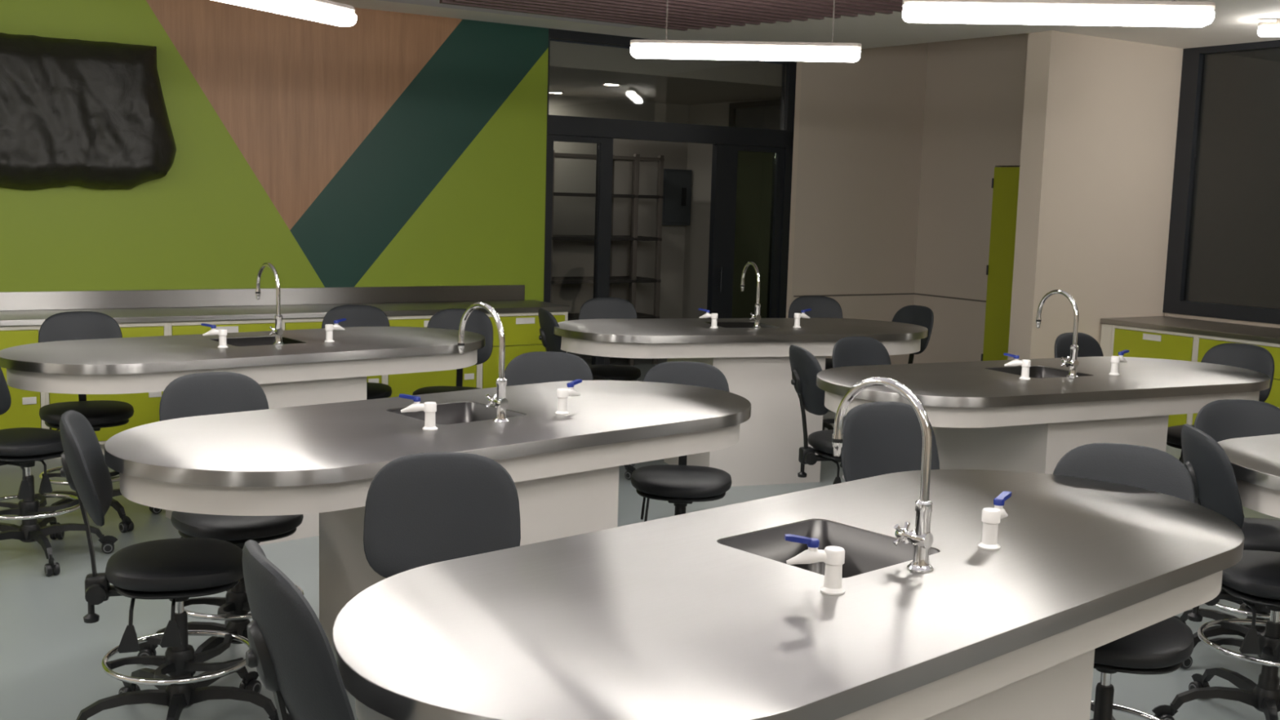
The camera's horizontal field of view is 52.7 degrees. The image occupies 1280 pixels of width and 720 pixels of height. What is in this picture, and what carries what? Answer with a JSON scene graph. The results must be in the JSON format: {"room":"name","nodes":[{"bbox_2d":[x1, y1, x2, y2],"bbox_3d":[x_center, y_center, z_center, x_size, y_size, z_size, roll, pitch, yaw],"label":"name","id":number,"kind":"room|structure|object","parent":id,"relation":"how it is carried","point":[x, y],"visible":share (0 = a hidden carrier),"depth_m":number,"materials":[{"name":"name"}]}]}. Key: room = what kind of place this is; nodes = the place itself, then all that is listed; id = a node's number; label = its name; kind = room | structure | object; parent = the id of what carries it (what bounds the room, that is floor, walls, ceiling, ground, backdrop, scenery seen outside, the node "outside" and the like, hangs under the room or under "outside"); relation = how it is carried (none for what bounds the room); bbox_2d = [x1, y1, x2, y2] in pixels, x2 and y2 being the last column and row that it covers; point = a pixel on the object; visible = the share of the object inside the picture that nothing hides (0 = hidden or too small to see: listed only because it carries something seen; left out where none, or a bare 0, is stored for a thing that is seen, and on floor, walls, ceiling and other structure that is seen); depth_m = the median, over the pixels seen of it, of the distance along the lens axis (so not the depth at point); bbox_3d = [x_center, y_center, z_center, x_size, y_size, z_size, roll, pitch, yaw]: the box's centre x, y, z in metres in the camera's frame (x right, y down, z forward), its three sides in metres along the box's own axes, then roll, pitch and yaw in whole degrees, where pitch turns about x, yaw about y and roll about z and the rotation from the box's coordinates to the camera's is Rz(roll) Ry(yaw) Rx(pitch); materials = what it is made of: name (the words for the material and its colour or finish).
{"room":"science classroom","nodes":[
{"label":"science classroom","id":0,"kind":"room"},
{"bbox_2d":[0,0,548,311],"bbox_3d":[-4.470,-0.947,8.256,8.685,3.080,0.120,-3,8,-32],"label":"wall","id":1,"kind":"structure","parent":0,"point":[385,148],"depth_m":9.42,"materials":[{"name":"paint"}]},
{"bbox_2d":[0,32,176,190],"bbox_3d":[-3.703,-1.596,8.393,1.380,0.991,0.328,-3,9,-34],"label":"screen","id":2,"kind":"object","parent":1,"relation":"attached to","point":[91,114],"visible":1,"depth_m":8.34,"materials":[{"name":"black plastic"}]},
{"bbox_2d":[0,284,524,311],"bbox_3d":[-2.838,-0.451,9.288,4.500,0.124,0.018,-3,8,-32],"label":"backsplash","id":3,"kind":"structure","parent":1,"relation":"attached to","point":[134,299],"depth_m":9.28,"materials":[{"name":"silver metal"}]},
{"bbox_2d":[546,28,796,318],"bbox_3d":[0.276,-1.190,11.257,2.555,3.080,0.100,-3,8,-32],"label":"door frame","id":4,"kind":"structure","parent":1,"relation":"in","point":[560,125],"depth_m":11.27,"materials":[{"name":"black metal"}]},
{"bbox_2d":[543,134,613,364],"bbox_3d":[-0.543,-0.734,10.802,0.640,2.243,0.070,-3,8,-32],"label":"door","id":5,"kind":"structure","parent":4,"relation":"attached to","point":[604,163],"depth_m":10.81,"materials":[{"name":"black metal"}]},
{"bbox_2d":[706,144,784,318],"bbox_3d":[0.966,-0.807,11.726,0.757,2.243,0.128,-3,8,-32],"label":"door","id":6,"kind":"structure","parent":4,"relation":"attached to","point":[747,181],"depth_m":11.68,"materials":[{"name":"glass"}]},
{"bbox_2d":[548,94,688,318],"bbox_3d":[-1.404,-1.377,13.491,4.700,2.800,0.120,-3,8,-32],"label":"wall","id":7,"kind":"structure","parent":0,"point":[572,215],"depth_m":14.12,"materials":[{"name":"paint"}]},
{"bbox_2d":[656,168,691,225],"bbox_3d":[0.385,-1.815,14.411,0.380,0.620,0.147,-3,8,-32],"label":"electrical panel","id":8,"kind":"object","parent":7,"relation":"attached to","point":[677,184],"visible":0.91,"depth_m":14.35,"materials":[{"name":"black metal"}]},
{"bbox_2d":[0,357,1279,719],"bbox_3d":[0.063,1.127,5.528,13.430,0.100,15.600,-3,8,-32],"label":"floor","id":9,"kind":"structure","parent":0,"point":[51,668],"depth_m":5.21,"materials":[{"name":"concrete"}]},
{"bbox_2d":[0,325,45,429],"bbox_3d":[-4.205,0.194,8.143,0.750,0.860,0.597,-3,8,-32],"label":"base cabinet","id":10,"kind":"object","parent":9,"relation":"on","point":[23,411],"visible":0.46,"depth_m":8.02,"materials":[{"name":"laminate"}]},
{"bbox_2d":[0,367,117,576],"bbox_3d":[-2.858,0.411,5.957,0.725,1.043,0.696,6,8,30],"label":"stool","id":11,"kind":"object","parent":9,"relation":"on","point":[24,446],"visible":0.94,"depth_m":5.92,"materials":[{"name":"black plastic"}]},
{"bbox_2d":[17,311,162,533],"bbox_3d":[-2.849,0.307,6.703,0.714,1.063,0.718,-2,8,-28],"label":"stool","id":12,"kind":"object","parent":9,"relation":"on","point":[77,325],"visible":0.35,"depth_m":6.73,"materials":[{"name":"black plastic"}]},
{"bbox_2d":[44,322,168,458],"bbox_3d":[-3.573,0.161,8.544,0.750,0.860,0.597,-3,8,-32],"label":"base cabinet","id":13,"kind":"object","parent":9,"relation":"on","point":[146,406],"visible":0.11,"depth_m":8.38,"materials":[{"name":"laminate"}]},
{"bbox_2d":[59,410,293,719],"bbox_3d":[-1.475,0.684,4.095,0.722,1.043,0.707,-1,8,-18],"label":"stool","id":14,"kind":"object","parent":9,"relation":"on","point":[176,570],"visible":0.97,"depth_m":4.04,"materials":[{"name":"black plastic"}]},
{"bbox_2d":[137,371,304,676],"bbox_3d":[-1.456,0.602,4.751,0.705,1.043,0.723,-3,9,-35],"label":"stool","id":15,"kind":"object","parent":9,"relation":"on","point":[204,393],"visible":0.44,"depth_m":4.74,"materials":[{"name":"black plastic"}]},
{"bbox_2d":[168,319,275,335],"bbox_3d":[-2.940,0.129,8.946,0.750,0.860,0.597,-3,8,-32],"label":"base cabinet","id":16,"kind":"object","parent":9,"relation":"on","point":[175,328],"visible":0.17,"depth_m":8.65,"materials":[{"name":"laminate"}]},
{"bbox_2d":[0,326,484,545],"bbox_3d":[-1.965,0.384,6.754,2.534,0.955,1.032,-4,9,-40],"label":"table","id":17,"kind":"object","parent":9,"relation":"on","point":[307,370],"visible":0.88,"depth_m":6.40,"materials":[{"name":"silver metal"}]},
{"bbox_2d":[200,323,228,348],"bbox_3d":[-2.119,-0.122,6.436,0.130,0.118,0.052,2,7,-1],"label":"gas valve","id":18,"kind":"object","parent":17,"relation":"on","point":[222,333],"visible":1,"depth_m":6.42,"materials":[{"name":"white plastic"}]},
{"bbox_2d":[0,326,484,374],"bbox_3d":[-1.952,-0.068,6.698,2.534,0.045,1.032,-4,9,-40],"label":"countertop","id":19,"kind":"structure","parent":17,"relation":"on","point":[163,353],"depth_m":6.37,"materials":[{"name":"silver metal"}]},
{"bbox_2d":[212,336,304,346],"bbox_3d":[-2.004,0.003,6.783,0.392,0.202,0.392,-4,9,-40],"label":"basin","id":20,"kind":"object","parent":17,"relation":"in","point":[231,340],"depth_m":6.92,"materials":[{"name":"silver metal"}]},
{"bbox_2d":[255,262,284,345],"bbox_3d":[-1.922,-0.297,6.685,0.058,0.414,0.292,-4,9,-40],"label":"gooseneck faucet","id":21,"kind":"object","parent":17,"relation":"on","point":[277,331],"visible":1,"depth_m":6.60,"materials":[{"name":"silver metal"}]},
{"bbox_2d":[324,318,346,342],"bbox_3d":[-1.613,-0.158,6.836,0.052,0.118,0.130,7,9,38],"label":"gas valve","id":22,"kind":"object","parent":17,"relation":"on","point":[329,328],"visible":1,"depth_m":6.80,"materials":[{"name":"white plastic"}]},
{"bbox_2d":[242,539,355,719],"bbox_3d":[-0.386,0.875,2.382,0.749,1.160,0.715,-2,8,-28],"label":"stool","id":23,"kind":"object","parent":9,"relation":"on","point":[291,651],"visible":1,"depth_m":2.04,"materials":[{"name":"black plastic"}]},
{"bbox_2d":[281,318,385,384],"bbox_3d":[-2.308,0.096,9.347,0.750,0.860,0.597,-3,8,-32],"label":"base cabinet","id":24,"kind":"object","parent":9,"relation":"on","point":[296,323],"visible":0.09,"depth_m":8.96,"materials":[{"name":"laminate"}]},
{"bbox_2d":[321,304,391,399],"bbox_3d":[-1.712,0.223,7.708,0.725,1.043,0.716,0,7,-10],"label":"stool","id":25,"kind":"object","parent":9,"relation":"on","point":[356,315],"visible":0.06,"depth_m":7.94,"materials":[{"name":"black plastic"}]},
{"bbox_2d":[104,380,751,648],"bbox_3d":[-0.634,0.676,4.729,2.534,0.955,1.032,-5,10,-42],"label":"table","id":26,"kind":"object","parent":9,"relation":"on","point":[325,460],"visible":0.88,"depth_m":4.42,"materials":[{"name":"silver metal"}]},
{"bbox_2d":[399,394,437,431],"bbox_3d":[-0.750,0.176,4.375,0.130,0.118,0.052,1,7,-3],"label":"gas valve","id":27,"kind":"object","parent":26,"relation":"on","point":[429,408],"visible":1,"depth_m":4.36,"materials":[{"name":"white plastic"}]},
{"bbox_2d":[104,380,751,486],"bbox_3d":[-0.622,0.225,4.673,2.534,0.045,1.032,-5,10,-42],"label":"countertop","id":28,"kind":"structure","parent":26,"relation":"on","point":[334,442],"depth_m":4.33,"materials":[{"name":"silver metal"}]},
{"bbox_2d":[387,402,526,424],"bbox_3d":[-0.677,0.296,4.755,0.392,0.202,0.392,-5,10,-42],"label":"basin","id":29,"kind":"object","parent":26,"relation":"in","point":[446,413],"depth_m":4.91,"materials":[{"name":"silver metal"}]},
{"bbox_2d":[457,302,509,422],"bbox_3d":[-0.566,0.000,4.631,0.058,0.414,0.292,-5,10,-42],"label":"gooseneck faucet","id":30,"kind":"object","parent":26,"relation":"on","point":[499,400],"visible":1,"depth_m":4.55,"materials":[{"name":"silver metal"}]},
{"bbox_2d":[555,379,582,414],"bbox_3d":[-0.263,0.137,4.797,0.052,0.118,0.130,7,9,36],"label":"gas valve","id":31,"kind":"object","parent":26,"relation":"on","point":[562,394],"visible":1,"depth_m":4.75,"materials":[{"name":"white plastic"}]},
{"bbox_2d":[385,315,479,397],"bbox_3d":[-1.675,0.064,9.749,0.750,0.860,0.597,-3,8,-32],"label":"base cabinet","id":32,"kind":"object","parent":9,"relation":"on","point":[406,383],"visible":0.27,"depth_m":9.44,"materials":[{"name":"laminate"}]},
{"bbox_2d":[363,452,520,577],"bbox_3d":[-0.475,0.813,3.293,0.697,1.043,0.725,1,7,-9],"label":"stool","id":33,"kind":"object","parent":9,"relation":"on","point":[421,509],"visible":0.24,"depth_m":3.49,"materials":[{"name":"black plastic"}]},
{"bbox_2d":[412,308,493,395],"bbox_3d":[-1.091,0.244,7.679,0.697,1.043,0.725,2,7,3],"label":"stool","id":34,"kind":"object","parent":9,"relation":"on","point":[477,322],"visible":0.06,"depth_m":7.88,"materials":[{"name":"black plastic"}]},
{"bbox_2d":[479,311,568,388],"bbox_3d":[-1.042,0.031,10.151,0.750,0.860,0.597,-3,8,-32],"label":"base cabinet","id":35,"kind":"object","parent":9,"relation":"on","point":[522,330],"visible":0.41,"depth_m":9.83,"materials":[{"name":"laminate"}]},
{"bbox_2d":[0,284,571,326],"bbox_3d":[-2.636,-0.397,9.068,4.600,0.165,0.616,-3,8,-32],"label":"countertop","id":36,"kind":"structure","parent":35,"relation":"on","point":[197,304],"depth_m":9.15,"materials":[{"name":"grey"}]},
{"bbox_2d":[504,351,593,386],"bbox_3d":[-0.377,0.522,5.629,0.697,1.043,0.725,1,7,-4],"label":"stool","id":37,"kind":"object","parent":9,"relation":"on","point":[531,367],"visible":0.06,"depth_m":5.84,"materials":[{"name":"black plastic"}]},
{"bbox_2d":[538,307,635,479],"bbox_3d":[-0.333,0.193,8.262,0.725,1.043,0.697,-1,7,-17],"label":"stool","id":38,"kind":"object","parent":9,"relation":"on","point":[552,342],"visible":0.17,"depth_m":8.02,"materials":[{"name":"black plastic"}]},
{"bbox_2d":[550,150,664,365],"bbox_3d":[-0.969,-1.025,13.199,2.490,2.200,0.540,-3,8,-32],"label":"storage rack","id":39,"kind":"object","parent":9,"relation":"on","point":[632,279],"visible":0.38,"depth_m":13.46,"materials":[{"name":"metal"}]},
{"bbox_2d":[567,351,610,358],"bbox_3d":[-0.996,-0.051,13.321,2.490,0.035,0.540,-3,8,-32],"label":"apron","id":40,"kind":"object","parent":39,"relation":"attached to","point":[582,356],"depth_m":13.29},
{"bbox_2d":[551,275,660,284],"bbox_3d":[-0.975,-0.815,13.225,2.490,0.035,0.540,-3,8,-32],"label":"shelf","id":41,"kind":"object","parent":39,"relation":"attached to","point":[613,279],"depth_m":13.45,"materials":[{"name":"metal"}]},
{"bbox_2d":[551,235,662,240],"bbox_3d":[-0.962,-1.251,13.170,2.490,0.035,0.540,-3,8,-32],"label":"shelf","id":42,"kind":"object","parent":39,"relation":"attached to","point":[591,237],"depth_m":13.37,"materials":[{"name":"metal"}]},
{"bbox_2d":[552,192,662,198],"bbox_3d":[-0.950,-1.687,13.115,2.490,0.035,0.540,-3,8,-32],"label":"shelf","id":43,"kind":"object","parent":39,"relation":"attached to","point":[634,195],"depth_m":13.27,"materials":[{"name":"metal"}]},
{"bbox_2d":[553,152,664,161],"bbox_3d":[-0.939,-2.074,13.067,2.490,0.035,0.540,-3,8,-32],"label":"shelf","id":44,"kind":"object","parent":39,"relation":"attached to","point":[637,157],"depth_m":13.28,"materials":[{"name":"metal"}]},
{"bbox_2d":[568,312,659,320],"bbox_3d":[-0.986,-0.428,13.274,2.490,0.035,0.540,-3,8,-32],"label":"shelf","id":45,"kind":"object","parent":39,"relation":"attached to","point":[639,315],"depth_m":13.64,"materials":[{"name":"metal"}]},
{"bbox_2d":[578,297,640,381],"bbox_3d":[-0.188,0.117,8.894,0.697,1.043,0.725,1,7,-4],"label":"stool","id":46,"kind":"object","parent":9,"relation":"on","point":[599,308],"visible":0.2,"depth_m":9.09,"materials":[{"name":"black plastic"}]},
{"bbox_2d":[631,361,731,521],"bbox_3d":[0.151,0.542,5.776,0.690,1.005,0.725,4,8,19],"label":"stool","id":47,"kind":"object","parent":9,"relation":"on","point":[681,485],"visible":0.32,"depth_m":5.74,"materials":[{"name":"leather"}]},
{"bbox_2d":[553,317,928,486],"bbox_3d":[0.664,0.255,8.375,2.534,0.955,1.032,-1,8,-19],"label":"table","id":48,"kind":"object","parent":9,"relation":"on","point":[754,363],"visible":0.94,"depth_m":7.99,"materials":[{"name":"silver metal"}]},
{"bbox_2d":[698,308,718,328],"bbox_3d":[0.431,-0.263,8.133,0.130,0.118,0.052,4,8,20],"label":"gas valve","id":49,"kind":"object","parent":48,"relation":"on","point":[713,316],"visible":1,"depth_m":8.11,"materials":[{"name":"white plastic"}]},
{"bbox_2d":[553,317,928,343],"bbox_3d":[0.677,-0.197,8.318,2.534,0.045,1.032,-1,8,-19],"label":"countertop","id":50,"kind":"structure","parent":48,"relation":"on","point":[642,331],"depth_m":8.05,"materials":[{"name":"silver metal"}]},
{"bbox_2d":[706,322,776,328],"bbox_3d":[0.655,-0.127,8.416,0.392,0.202,0.392,-1,8,-19],"label":"basin","id":51,"kind":"object","parent":48,"relation":"in","point":[720,325],"depth_m":8.58,"materials":[{"name":"silver metal"}]},
{"bbox_2d":[740,261,761,328],"bbox_3d":[0.711,-0.424,8.296,0.058,0.414,0.292,-1,8,-19],"label":"gooseneck faucet","id":52,"kind":"object","parent":48,"relation":"on","point":[757,317],"visible":1,"depth_m":8.19,"materials":[{"name":"silver metal"}]},
{"bbox_2d":[792,308,811,328],"bbox_3d":[1.046,-0.270,8.328,0.130,0.118,0.052,-3,8,-30],"label":"gas valve","id":53,"kind":"object","parent":48,"relation":"on","point":[797,316],"visible":1,"depth_m":8.30,"materials":[{"name":"white plastic"}]},
{"bbox_2d":[331,469,1244,719],"bbox_3d":[0.481,0.921,3.026,2.534,0.955,1.032,-5,10,-42],"label":"table","id":54,"kind":"object","parent":9,"relation":"on","point":[702,615],"visible":0.97,"depth_m":2.62,"materials":[{"name":"silver metal"}]},
{"bbox_2d":[784,533,844,595],"bbox_3d":[0.362,0.421,2.672,0.130,0.118,0.052,1,7,-3],"label":"gas valve","id":55,"kind":"object","parent":54,"relation":"on","point":[833,557],"visible":1,"depth_m":2.66,"materials":[{"name":"white plastic"}]},
{"bbox_2d":[717,520,939,577],"bbox_3d":[0.439,0.541,3.052,0.392,0.202,0.392,-5,10,-42],"label":"basin","id":56,"kind":"object","parent":54,"relation":"in","point":[747,548],"depth_m":3.18,"materials":[{"name":"silver metal"}]},
{"bbox_2d":[831,377,933,572],"bbox_3d":[0.550,0.245,2.927,0.058,0.414,0.292,-5,10,-42],"label":"gooseneck faucet","id":57,"kind":"object","parent":54,"relation":"on","point":[922,540],"visible":1,"depth_m":2.85,"materials":[{"name":"silver metal"}]},
{"bbox_2d":[977,490,1011,550],"bbox_3d":[0.854,0.383,3.089,0.052,0.118,0.130,7,9,36],"label":"gas valve","id":58,"kind":"object","parent":54,"relation":"on","point":[991,517],"visible":1,"depth_m":3.05,"materials":[{"name":"white plastic"}]},
{"bbox_2d":[787,295,842,430],"bbox_3d":[1.352,0.069,9.625,0.697,1.043,0.725,2,7,1],"label":"stool","id":59,"kind":"object","parent":9,"relation":"on","point":[820,306],"visible":0.09,"depth_m":9.83,"materials":[{"name":"black plastic"}]},
{"bbox_2d":[789,344,841,484],"bbox_3d":[1.045,0.449,6.535,0.705,1.043,0.723,0,7,-13],"label":"stool","id":60,"kind":"object","parent":9,"relation":"on","point":[805,367],"visible":0.19,"depth_m":6.38,"materials":[{"name":"black plastic"}]},
{"bbox_2d":[831,336,891,479],"bbox_3d":[1.388,0.404,7.124,0.697,1.003,0.725,-2,8,-30],"label":"stool","id":61,"kind":"object","parent":9,"relation":"on","point":[851,351],"visible":0.07,"depth_m":7.30,"materials":[{"name":"black plastic"}]},
{"bbox_2d":[840,401,939,481],"bbox_3d":[0.981,0.707,4.461,0.723,1.043,0.705,-2,8,-26],"label":"stool","id":62,"kind":"object","parent":9,"relation":"on","point":[880,437],"visible":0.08,"depth_m":4.62,"materials":[{"name":"black plastic"}]},
{"bbox_2d":[891,305,933,364],"bbox_3d":[1.723,0.151,9.060,0.749,1.050,0.715,-3,8,-31],"label":"stool","id":63,"kind":"object","parent":9,"relation":"on","point":[923,316],"visible":0.06,"depth_m":9.15,"materials":[{"name":"black plastic"}]},
{"bbox_2d":[816,356,1270,474],"bbox_3d":[1.993,0.543,6.381,2.534,0.955,1.032,-2,8,-26],"label":"table","id":64,"kind":"object","parent":9,"relation":"on","point":[981,415],"visible":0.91,"depth_m":6.01,"materials":[{"name":"metal"}]},
{"bbox_2d":[1003,352,1031,379],"bbox_3d":[1.784,0.030,6.109,0.130,0.118,0.052,3,7,13],"label":"gas valve","id":65,"kind":"object","parent":64,"relation":"on","point":[1025,364],"visible":1,"depth_m":6.09,"materials":[{"name":"white plastic"}]},
{"bbox_2d":[985,366,1089,377],"bbox_3d":[1.973,0.162,6.419,0.392,0.202,0.392,-2,8,-26],"label":"basin","id":66,"kind":"object","parent":64,"relation":"in","point":[997,371],"depth_m":6.56,"materials":[{"name":"silver metal"}]},
{"bbox_2d":[816,356,1270,407],"bbox_3d":[2.006,0.091,6.325,2.534,0.045,1.032,-2,8,-26],"label":"countertop","id":67,"kind":"structure","parent":64,"relation":"on","point":[956,384],"depth_m":6.07,"materials":[{"name":"silver metal"}]},
{"bbox_2d":[1035,289,1079,377],"bbox_3d":[2.039,-0.137,6.306,0.058,0.414,0.292,-2,8,-26],"label":"gooseneck faucet","id":68,"kind":"object","parent":64,"relation":"on","point":[1073,362],"visible":1,"depth_m":6.21,"materials":[{"name":"silver metal"}]},
{"bbox_2d":[1108,350,1128,375],"bbox_3d":[2.370,0.012,6.380,0.130,0.118,0.052,-4,9,-38],"label":"gas valve","id":69,"kind":"object","parent":64,"relation":"on","point":[1115,360],"visible":1,"depth_m":6.35,"materials":[{"name":"white plastic"}]},
{"bbox_2d":[1054,332,1103,358],"bbox_3d":[2.691,0.397,7.320,0.715,1.050,0.749,-3,8,-32],"label":"stool","id":70,"kind":"object","parent":9,"relation":"on","point":[1088,346],"visible":0.05,"depth_m":7.50,"materials":[{"name":"black plastic"}]},
{"bbox_2d":[1100,323,1112,356],"bbox_3d":[4.053,0.123,10.573,0.800,0.858,0.100,-3,8,-32],"label":"end panel","id":71,"kind":"object","parent":9,"relation":"on","point":[1106,329],"visible":0.14,"depth_m":10.32,"materials":[{"name":"laminate"}]},
{"bbox_2d":[1053,442,1195,719],"bbox_3d":[1.345,0.808,3.745,0.720,1.043,0.712,4,8,22],"label":"stool","id":72,"kind":"object","parent":9,"relation":"on","point":[1162,647],"visible":0.42,"depth_m":3.84,"materials":[{"name":"black plastic"}]},
{"bbox_2d":[1110,324,1196,426],"bbox_3d":[4.273,0.174,10.210,0.812,0.860,0.745,-3,8,-32],"label":"base cabinet","id":73,"kind":"object","parent":9,"relation":"on","point":[1140,342],"visible":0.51,"depth_m":9.92,"materials":[{"name":"laminate"}]},
{"bbox_2d":[1100,315,1279,343],"bbox_3d":[4.668,-0.183,9.518,0.785,0.040,2.450,-3,8,-32],"label":"countertop","id":74,"kind":"structure","parent":73,"relation":"on","point":[1225,330],"depth_m":9.84,"materials":[{"name":"grey"}]},
{"bbox_2d":[1151,423,1279,719],"bbox_3d":[2.138,0.751,4.379,0.725,1.050,0.690,0,7,-15],"label":"stool","id":75,"kind":"object","parent":9,"relation":"on","point":[1255,579],"visible":0.81,"depth_m":4.29,"materials":[{"name":"black plastic"}]},
{"bbox_2d":[1166,342,1274,517],"bbox_3d":[3.097,0.454,6.961,0.749,1.050,0.715,-4,9,-39],"label":"stool","id":76,"kind":"object","parent":9,"relation":"on","point":[1251,357],"visible":0.07,"depth_m":7.07,"materials":[{"name":"black plastic"}]},
{"bbox_2d":[1173,399,1279,668],"bbox_3d":[2.448,0.700,5.048,0.725,0.993,0.716,2,7,2],"label":"stool","id":77,"kind":"object","parent":9,"relation":"on","point":[1224,419],"visible":0.2,"depth_m":5.28,"materials":[{"name":"black plastic"}]},
{"bbox_2d":[1189,334,1279,425],"bbox_3d":[4.673,0.264,9.588,0.812,0.860,0.745,-3,8,-32],"label":"base cabinet","id":78,"kind":"object","parent":9,"relation":"on","point":[1203,343],"visible":0.11,"depth_m":9.27,"materials":[{"name":"laminate"}]},
{"bbox_2d":[1217,433,1279,518],"bbox_3d":[3.080,0.791,4.653,2.534,0.955,1.032,-2,8,-28],"label":"table","id":79,"kind":"object","parent":9,"relation":"on","point":[1255,460],"visible":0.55,"depth_m":4.18,"materials":[{"name":"metal"}]},
{"bbox_2d":[1217,433,1279,491],"bbox_3d":[3.093,0.339,4.596,2.534,0.045,1.032,-2,8,-28],"label":"countertop","id":80,"kind":"structure","parent":79,"relation":"on","point":[1255,460],"depth_m":4.28,"materials":[{"name":"silver metal"}]},
{"bbox_2d":[549,40,782,105],"bbox_3d":[-0.616,-2.698,12.143,4.700,0.200,2.659,-3,8,-32],"label":"ceiling","id":81,"kind":"structure","parent":0,"point":[575,69],"depth_m":11.56,"materials":[{"name":"paint"}]},
{"bbox_2d":[549,90,564,93],"bbox_3d":[-0.859,-2.720,13.121,0.170,0.014,0.170,2,7,0],"label":"recessed light","id":82,"kind":"object","parent":81,"relation":"in","point":[550,91],"visible":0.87,"depth_m":13.07,"materials":[{"name":"white"}]},
{"bbox_2d":[602,82,620,85],"bbox_3d":[-0.265,-2.561,11.993,0.170,0.014,0.170,2,7,0],"label":"recessed light","id":83,"kind":"object","parent":81,"relation":"in","point":[604,83],"visible":1,"depth_m":11.95,"materials":[{"name":"white"}]},
{"bbox_2d":[682,97,781,318],"bbox_3d":[1.274,-1.309,13.556,0.120,2.800,2.660,-3,8,-32],"label":"wall","id":84,"kind":"structure","parent":0,"point":[696,246],"depth_m":14.38,"materials":[{"name":"paint"}]},
{"bbox_2d":[728,99,781,129],"bbox_3d":[1.344,-2.412,13.197,0.050,0.480,1.410,-3,8,-32],"label":"window","id":85,"kind":"structure","parent":84,"relation":"in","point":[762,114],"depth_m":13.40,"materials":[{"name":"black glass"}]},
{"bbox_2d":[330,0,1279,48],"bbox_3d":[0.870,-1.867,3.939,13.350,0.120,12.840,-3,8,-32],"label":"ceiling","id":86,"kind":"structure","parent":0,"point":[1234,21],"depth_m":9.78,"materials":[{"name":"paint"}]},
{"bbox_2d":[379,0,637,27],"bbox_3d":[-0.774,-1.909,4.565,6.850,0.045,8.220,-3,8,-32],"label":"ceiling panel","id":87,"kind":"object","parent":86,"relation":"attached to","point":[425,2],"visible":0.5,"depth_m":9.18,"materials":[{"name":"paint"}]},
{"bbox_2d":[213,0,356,26],"bbox_3d":[-1.596,-1.742,5.391,0.100,0.533,1.220,5,8,25],"label":"lamp","id":88,"kind":"object","parent":87,"relation":"hanging from","point":[326,11],"visible":1,"depth_m":5.66,"materials":[{"name":"white"}]},
{"bbox_2d":[439,0,903,31],"bbox_3d":[0.545,-2.247,7.877,3.278,0.125,1.837,8,9,41],"label":"ceiling baffles","id":89,"kind":"structure","parent":86,"relation":"attached to","point":[682,15],"depth_m":8.29,"materials":[{"name":"wood"}]},
{"bbox_2d":[630,0,861,62],"bbox_3d":[0.563,-1.863,6.839,1.220,0.533,0.100,2,7,6],"label":"lamp","id":90,"kind":"object","parent":89,"relation":"hanging from","point":[832,51],"visible":1,"depth_m":6.83,"materials":[{"name":"white"}]},
{"bbox_2d":[630,44,860,62],"bbox_3d":[0.556,-1.630,6.869,1.212,0.062,0.100,2,7,6],"label":"diffuser","id":91,"kind":"object","parent":90,"relation":"attached to","point":[826,53],"depth_m":6.82,"materials":[{"name":"white"}]},
{"bbox_2d":[902,0,1215,26],"bbox_3d":[1.687,-1.624,5.192,1.220,0.533,0.100,2,7,5],"label":"lamp","id":92,"kind":"object","parent":86,"relation":"hanging from","point":[1174,13],"visible":1,"depth_m":5.18,"materials":[{"name":"white"}]},
{"bbox_2d":[1257,18,1279,36],"bbox_3d":[4.785,-2.222,8.593,1.220,0.115,0.100,4,8,20],"label":"lamp","id":93,"kind":"object","parent":86,"relation":"attached to","point":[1265,28],"visible":1,"depth_m":8.74,"materials":[{"name":"white"}]},
{"bbox_2d":[1257,26,1279,36],"bbox_3d":[4.784,-2.196,8.597,1.212,0.062,0.100,4,8,20],"label":"diffuser","id":94,"kind":"object","parent":93,"relation":"attached to","point":[1263,31],"depth_m":8.74,"materials":[{"name":"white"}]},
{"bbox_2d":[791,42,928,364],"bbox_3d":[2.062,-1.466,12.376,1.560,3.450,0.120,-3,8,-32],"label":"wall","id":95,"kind":"structure","parent":0,"point":[860,135],"depth_m":12.30,"materials":[{"name":"grey paint"}]},
{"bbox_2d":[786,61,801,318],"bbox_3d":[1.374,-1.248,11.966,0.058,3.080,0.120,-3,8,-32],"label":"trim","id":96,"kind":"structure","parent":95,"relation":"attached to","point":[798,73],"depth_m":11.87,"materials":[{"name":"beige paint"}]},
{"bbox_2d":[793,293,986,302],"bbox_3d":[2.334,-0.619,12.432,1.806,0.012,0.833,2,7,0],"label":"trim","id":97,"kind":"structure","parent":95,"relation":"attached to","point":[896,293],"depth_m":12.46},
{"bbox_2d":[912,33,1028,363],"bbox_3d":[3.536,-1.363,11.883,0.390,3.450,2.550,-3,8,-32],"label":"wall","id":98,"kind":"structure","parent":0,"point":[975,91],"depth_m":12.25,"materials":[{"name":"grey paint"}]},
{"bbox_2d":[981,167,1019,360],"bbox_3d":[3.476,-0.673,11.655,0.066,2.115,0.887,-3,8,-32],"label":"door","id":99,"kind":"structure","parent":98,"relation":"in","point":[1005,182],"depth_m":11.86,"materials":[{"name":"laminate"}]},
{"bbox_2d":[1007,30,1183,359],"bbox_3d":[3.701,-1.167,10.359,1.720,3.450,0.220,-3,8,-32],"label":"wall","id":100,"kind":"structure","parent":0,"point":[1100,114],"depth_m":10.09,"materials":[{"name":"beige paint"}]},
{"bbox_2d":[1164,312,1279,328],"bbox_3d":[7.116,-0.408,6.574,0.120,3.080,9.950,-3,8,-32],"label":"wall","id":101,"kind":"structure","parent":0,"point":[1166,314],"depth_m":10.33,"materials":[{"name":"beige paint"}]},
{"bbox_2d":[1162,40,1279,324],"bbox_3d":[6.008,-1.114,8.215,0.130,2.150,5.850,-3,8,-32],"label":"window","id":102,"kind":"structure","parent":101,"relation":"in","point":[1223,259],"depth_m":10.29,"materials":[{"name":"glass"}]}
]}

